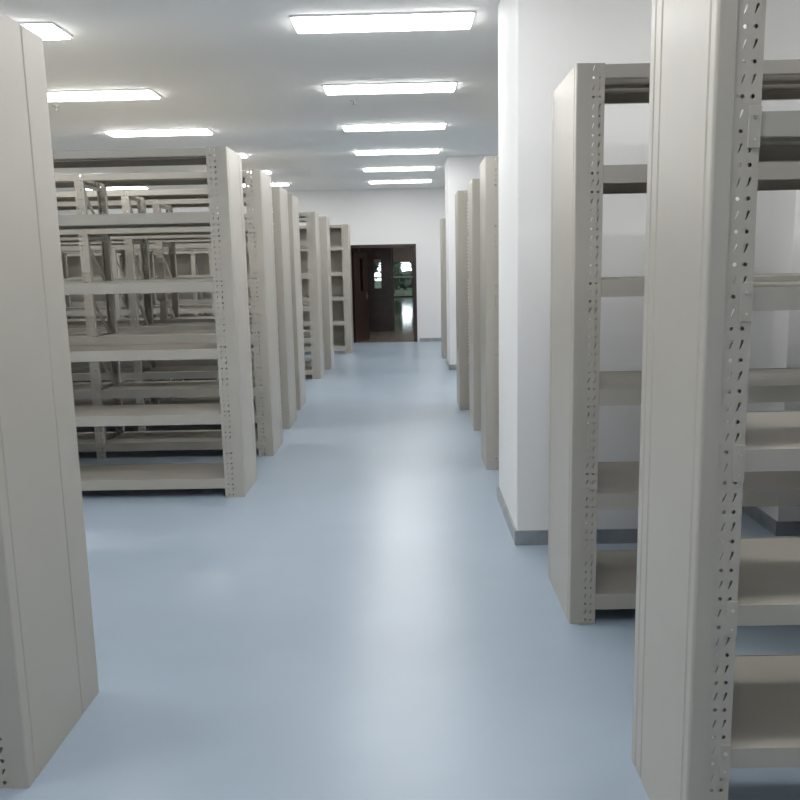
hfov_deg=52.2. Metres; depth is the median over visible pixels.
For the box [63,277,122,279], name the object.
shelf
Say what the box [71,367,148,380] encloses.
shelf
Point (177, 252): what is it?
shelf
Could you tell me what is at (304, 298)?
shelf
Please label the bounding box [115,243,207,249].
shelf
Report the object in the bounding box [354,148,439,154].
recessed light
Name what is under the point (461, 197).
storage rack
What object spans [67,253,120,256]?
shelf
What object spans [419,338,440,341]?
baseboard
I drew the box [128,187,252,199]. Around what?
shelf
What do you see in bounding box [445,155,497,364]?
column
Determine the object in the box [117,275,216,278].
shelf
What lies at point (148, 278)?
shelf
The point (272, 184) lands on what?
recessed light
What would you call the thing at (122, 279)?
shelf
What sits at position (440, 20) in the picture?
recessed light
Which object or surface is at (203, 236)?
shelf
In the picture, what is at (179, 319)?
shelf
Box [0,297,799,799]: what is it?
floor
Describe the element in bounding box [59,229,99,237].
shelf
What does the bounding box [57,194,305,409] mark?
storage rack
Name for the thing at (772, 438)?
shelf
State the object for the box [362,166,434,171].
recessed light
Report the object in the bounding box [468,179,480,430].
storage rack
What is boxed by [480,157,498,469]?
storage rack
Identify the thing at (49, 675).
storage rack
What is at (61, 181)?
shelf
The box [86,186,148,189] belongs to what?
recessed light
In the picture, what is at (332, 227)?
shelf
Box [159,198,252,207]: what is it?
shelf
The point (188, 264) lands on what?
storage rack
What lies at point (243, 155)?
recessed light
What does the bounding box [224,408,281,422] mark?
shelf
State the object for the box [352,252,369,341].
door
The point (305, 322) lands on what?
shelf
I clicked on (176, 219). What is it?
shelf
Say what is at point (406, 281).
tree
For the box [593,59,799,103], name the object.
shelf
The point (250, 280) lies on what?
shelf
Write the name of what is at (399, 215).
wall
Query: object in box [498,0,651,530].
column
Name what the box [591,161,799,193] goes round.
shelf
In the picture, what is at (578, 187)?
storage rack
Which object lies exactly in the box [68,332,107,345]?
shelf
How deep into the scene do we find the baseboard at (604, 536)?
4.72 m
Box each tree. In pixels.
[374,263,380,281]
[393,262,402,292]
[395,270,411,289]
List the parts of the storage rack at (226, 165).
panel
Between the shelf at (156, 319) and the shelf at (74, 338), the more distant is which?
the shelf at (156, 319)
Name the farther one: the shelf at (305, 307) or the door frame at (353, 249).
the door frame at (353, 249)
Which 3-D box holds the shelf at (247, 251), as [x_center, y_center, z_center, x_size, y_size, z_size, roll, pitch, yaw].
[-3.175,-2.832,15.534,1.343,0.072,0.488,-1,9,1]
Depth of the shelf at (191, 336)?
6.98 m
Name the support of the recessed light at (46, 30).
in the ceiling
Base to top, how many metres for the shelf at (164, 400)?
0.072 m
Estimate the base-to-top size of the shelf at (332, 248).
0.072 m
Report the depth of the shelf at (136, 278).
9.21 m
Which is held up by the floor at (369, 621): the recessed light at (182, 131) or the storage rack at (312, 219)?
the storage rack at (312, 219)
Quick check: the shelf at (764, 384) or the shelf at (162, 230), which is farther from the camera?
the shelf at (162, 230)
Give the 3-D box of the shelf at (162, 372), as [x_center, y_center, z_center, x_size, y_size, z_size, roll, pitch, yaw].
[-1.930,-0.294,8.486,1.343,0.072,0.508,-1,9,1]
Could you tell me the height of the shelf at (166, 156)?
0.052 m
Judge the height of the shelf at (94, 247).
0.072 m
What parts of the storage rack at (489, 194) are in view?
panel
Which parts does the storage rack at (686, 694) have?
panel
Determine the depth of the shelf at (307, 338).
11.93 m
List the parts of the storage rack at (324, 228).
panel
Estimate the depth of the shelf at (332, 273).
15.34 m
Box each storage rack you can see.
[0,12,98,788]
[52,146,256,496]
[54,169,282,458]
[56,186,296,430]
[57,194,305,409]
[61,212,323,381]
[61,216,333,369]
[64,224,353,352]
[440,218,446,358]
[455,190,469,409]
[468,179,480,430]
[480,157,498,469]
[548,59,799,623]
[632,0,799,799]
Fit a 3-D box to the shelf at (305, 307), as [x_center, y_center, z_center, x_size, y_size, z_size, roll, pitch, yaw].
[-1.982,-1.353,12.104,1.343,0.072,0.488,-1,9,1]
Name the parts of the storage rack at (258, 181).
panel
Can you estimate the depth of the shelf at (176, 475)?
5.94 m
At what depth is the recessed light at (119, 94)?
7.41 m
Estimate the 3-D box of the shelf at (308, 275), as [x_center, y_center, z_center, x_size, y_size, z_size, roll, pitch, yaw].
[-1.992,-1.811,12.029,1.343,0.072,0.488,-1,9,1]
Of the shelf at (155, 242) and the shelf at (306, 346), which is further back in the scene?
the shelf at (306, 346)
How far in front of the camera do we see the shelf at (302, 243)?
11.71 m
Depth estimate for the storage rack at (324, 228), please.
13.01 m
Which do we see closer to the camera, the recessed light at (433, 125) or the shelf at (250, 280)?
the shelf at (250, 280)
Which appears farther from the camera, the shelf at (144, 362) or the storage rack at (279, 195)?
the shelf at (144, 362)
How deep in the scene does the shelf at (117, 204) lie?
9.07 m
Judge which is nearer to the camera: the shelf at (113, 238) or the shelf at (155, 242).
the shelf at (113, 238)
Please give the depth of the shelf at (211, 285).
5.63 m
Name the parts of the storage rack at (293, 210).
panel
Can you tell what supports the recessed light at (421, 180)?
in the ceiling
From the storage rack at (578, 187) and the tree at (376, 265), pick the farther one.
the tree at (376, 265)
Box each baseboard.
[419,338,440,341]
[446,358,468,369]
[497,486,637,544]
[742,506,799,535]
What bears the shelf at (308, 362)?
attached to the storage rack at (324, 228)
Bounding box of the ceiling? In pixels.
[0,0,499,191]
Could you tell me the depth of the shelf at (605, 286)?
3.44 m
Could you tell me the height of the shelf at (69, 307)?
0.072 m
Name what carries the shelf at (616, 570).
attached to the storage rack at (578, 187)
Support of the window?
in the door frame at (353, 249)
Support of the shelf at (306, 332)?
attached to the storage rack at (324, 228)
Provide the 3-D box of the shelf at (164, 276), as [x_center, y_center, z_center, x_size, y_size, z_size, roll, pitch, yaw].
[-1.976,-1.390,9.448,1.343,0.072,0.528,-1,9,1]
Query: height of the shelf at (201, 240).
0.072 m
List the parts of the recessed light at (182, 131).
frame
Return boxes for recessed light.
[18,21,72,39]
[47,89,160,101]
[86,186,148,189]
[103,128,213,136]
[237,153,247,157]
[243,183,289,186]
[247,170,271,173]
[289,11,474,32]
[322,81,456,94]
[342,122,446,131]
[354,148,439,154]
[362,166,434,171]
[368,179,431,183]
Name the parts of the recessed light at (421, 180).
frame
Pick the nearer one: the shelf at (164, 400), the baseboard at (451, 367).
the shelf at (164, 400)
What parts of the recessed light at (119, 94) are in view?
frame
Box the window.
[374,247,412,296]
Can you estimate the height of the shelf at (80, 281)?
0.072 m
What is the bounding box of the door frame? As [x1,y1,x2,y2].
[351,244,417,342]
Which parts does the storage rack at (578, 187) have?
panel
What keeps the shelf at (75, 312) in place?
attached to the storage rack at (312, 219)
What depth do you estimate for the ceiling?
7.06 m
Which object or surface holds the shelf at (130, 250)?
attached to the storage rack at (324, 228)
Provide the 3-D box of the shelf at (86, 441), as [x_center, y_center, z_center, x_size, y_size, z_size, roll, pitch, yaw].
[-3.323,0.386,7.408,1.343,0.072,0.528,-1,9,1]
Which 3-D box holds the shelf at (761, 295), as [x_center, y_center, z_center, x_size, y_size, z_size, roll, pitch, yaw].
[1.508,-0.291,2.164,1.354,0.055,0.508,-1,9,1]
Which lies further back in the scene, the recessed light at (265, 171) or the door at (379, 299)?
the door at (379, 299)
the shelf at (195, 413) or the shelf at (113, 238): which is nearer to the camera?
the shelf at (195, 413)
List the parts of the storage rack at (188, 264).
panel, panel, panel, panel, panel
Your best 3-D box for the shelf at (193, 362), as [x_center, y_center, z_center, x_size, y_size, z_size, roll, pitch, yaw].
[-1.957,-0.475,9.597,1.343,0.072,0.528,-1,9,1]
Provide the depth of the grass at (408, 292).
54.90 m
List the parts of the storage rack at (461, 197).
panel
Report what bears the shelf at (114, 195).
attached to the storage rack at (279, 195)
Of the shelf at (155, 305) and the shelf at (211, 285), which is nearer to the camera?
the shelf at (211, 285)
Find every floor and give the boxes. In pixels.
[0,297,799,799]
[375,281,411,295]
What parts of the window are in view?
rail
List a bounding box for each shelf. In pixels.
[52,148,215,167]
[54,174,95,187]
[56,190,136,201]
[57,200,164,209]
[58,212,218,229]
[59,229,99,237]
[60,236,139,242]
[60,240,167,245]
[61,245,120,251]
[61,250,144,253]
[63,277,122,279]
[64,278,156,280]
[64,279,141,281]
[64,280,222,294]
[64,281,103,283]
[66,305,142,309]
[66,308,124,315]
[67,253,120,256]
[67,317,172,324]
[67,323,145,332]
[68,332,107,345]
[69,342,225,361]
[71,301,121,305]
[71,360,162,367]
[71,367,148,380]
[72,382,111,398]
[74,396,177,405]
[74,403,229,426]
[77,432,115,451]
[80,463,232,490]
[83,171,251,186]
[87,222,253,235]
[91,278,256,286]
[96,329,259,344]
[100,379,261,398]
[104,429,263,451]
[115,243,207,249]
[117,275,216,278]
[119,251,196,254]
[120,307,218,314]
[123,299,198,304]
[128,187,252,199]
[132,231,273,240]
[138,321,258,331]
[142,277,275,279]
[142,364,279,379]
[149,249,207,251]
[153,304,211,307]
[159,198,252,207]
[162,238,247,243]
[164,276,249,278]
[167,315,277,322]
[170,353,279,365]
[172,393,281,404]
[194,250,255,253]
[197,298,250,303]
[215,241,310,247]
[218,305,309,311]
[221,273,311,278]
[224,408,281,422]
[244,212,307,219]
[244,218,319,223]
[249,302,322,305]
[251,335,310,343]
[273,225,342,229]
[274,246,341,251]
[275,272,342,275]
[276,296,344,300]
[278,330,323,334]
[280,366,313,374]
[303,320,345,325]
[304,344,344,350]
[305,358,324,365]
[585,550,719,608]
[586,461,799,508]
[588,368,799,404]
[589,273,799,296]
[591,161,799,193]
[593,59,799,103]
[713,654,799,767]
[718,537,799,625]
[725,410,799,471]
[731,281,799,310]
[740,110,799,161]
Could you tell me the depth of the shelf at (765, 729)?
2.27 m
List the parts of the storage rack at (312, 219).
panel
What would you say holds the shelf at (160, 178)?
attached to the storage rack at (258, 181)
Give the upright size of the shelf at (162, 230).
0.072 m
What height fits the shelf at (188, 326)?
0.072 m
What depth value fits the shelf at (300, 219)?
12.74 m
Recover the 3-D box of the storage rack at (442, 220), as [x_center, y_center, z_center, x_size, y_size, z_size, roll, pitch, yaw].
[2.213,-1.982,14.369,2.970,2.400,0.550,-1,9,1]
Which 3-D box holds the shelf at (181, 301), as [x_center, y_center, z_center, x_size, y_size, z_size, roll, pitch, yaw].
[-4.575,-1.885,15.705,1.343,0.072,0.488,-1,9,1]
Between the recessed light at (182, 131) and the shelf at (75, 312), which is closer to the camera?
the recessed light at (182, 131)
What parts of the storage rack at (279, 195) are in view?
panel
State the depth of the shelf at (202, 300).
15.46 m
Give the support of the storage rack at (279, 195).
on the floor at (369, 621)
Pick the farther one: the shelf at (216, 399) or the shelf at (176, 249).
the shelf at (176, 249)
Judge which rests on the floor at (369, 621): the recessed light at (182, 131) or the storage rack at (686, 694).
the storage rack at (686, 694)
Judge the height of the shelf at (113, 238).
0.072 m
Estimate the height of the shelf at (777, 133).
0.055 m
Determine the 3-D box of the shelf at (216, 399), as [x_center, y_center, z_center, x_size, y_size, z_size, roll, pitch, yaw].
[-1.947,-0.013,9.672,1.343,0.072,0.528,-1,9,1]
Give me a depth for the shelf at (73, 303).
15.49 m
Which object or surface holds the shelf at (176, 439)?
attached to the storage rack at (258, 181)
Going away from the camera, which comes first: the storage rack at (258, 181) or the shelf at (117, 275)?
the storage rack at (258, 181)
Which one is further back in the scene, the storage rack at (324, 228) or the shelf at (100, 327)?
the storage rack at (324, 228)
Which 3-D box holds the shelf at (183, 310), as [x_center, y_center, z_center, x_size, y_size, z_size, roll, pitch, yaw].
[-3.401,-1.326,12.124,1.343,0.072,0.488,-1,9,1]
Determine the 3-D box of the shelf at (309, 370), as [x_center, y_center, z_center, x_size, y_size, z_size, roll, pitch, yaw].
[-1.962,-0.434,12.254,1.343,0.072,0.488,-1,9,1]
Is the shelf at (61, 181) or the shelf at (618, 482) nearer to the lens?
the shelf at (618, 482)
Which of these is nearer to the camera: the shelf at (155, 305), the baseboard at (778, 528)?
the baseboard at (778, 528)
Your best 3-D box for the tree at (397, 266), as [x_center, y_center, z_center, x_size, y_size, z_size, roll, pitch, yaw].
[-0.443,-9.472,51.141,1.350,5.545,1.791,-1,9,1]
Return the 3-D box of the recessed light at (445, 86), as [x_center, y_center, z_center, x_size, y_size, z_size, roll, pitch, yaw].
[-0.090,-2.834,7.432,1.200,0.027,0.330,-1,9,1]
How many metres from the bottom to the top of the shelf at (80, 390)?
0.072 m
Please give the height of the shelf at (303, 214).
0.052 m
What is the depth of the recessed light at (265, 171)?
13.51 m
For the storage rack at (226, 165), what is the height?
2.425 m
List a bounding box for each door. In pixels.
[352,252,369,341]
[359,248,392,331]
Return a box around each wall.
[57,187,445,341]
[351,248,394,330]
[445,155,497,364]
[724,0,799,520]
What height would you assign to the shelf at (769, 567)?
0.055 m
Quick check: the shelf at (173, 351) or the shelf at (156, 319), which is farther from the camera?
the shelf at (156, 319)
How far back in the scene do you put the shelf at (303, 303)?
12.95 m
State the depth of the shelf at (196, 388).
7.06 m
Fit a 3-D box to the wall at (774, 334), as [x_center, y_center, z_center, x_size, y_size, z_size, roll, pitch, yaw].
[2.672,-0.876,4.989,0.970,3.220,0.910,-1,9,1]

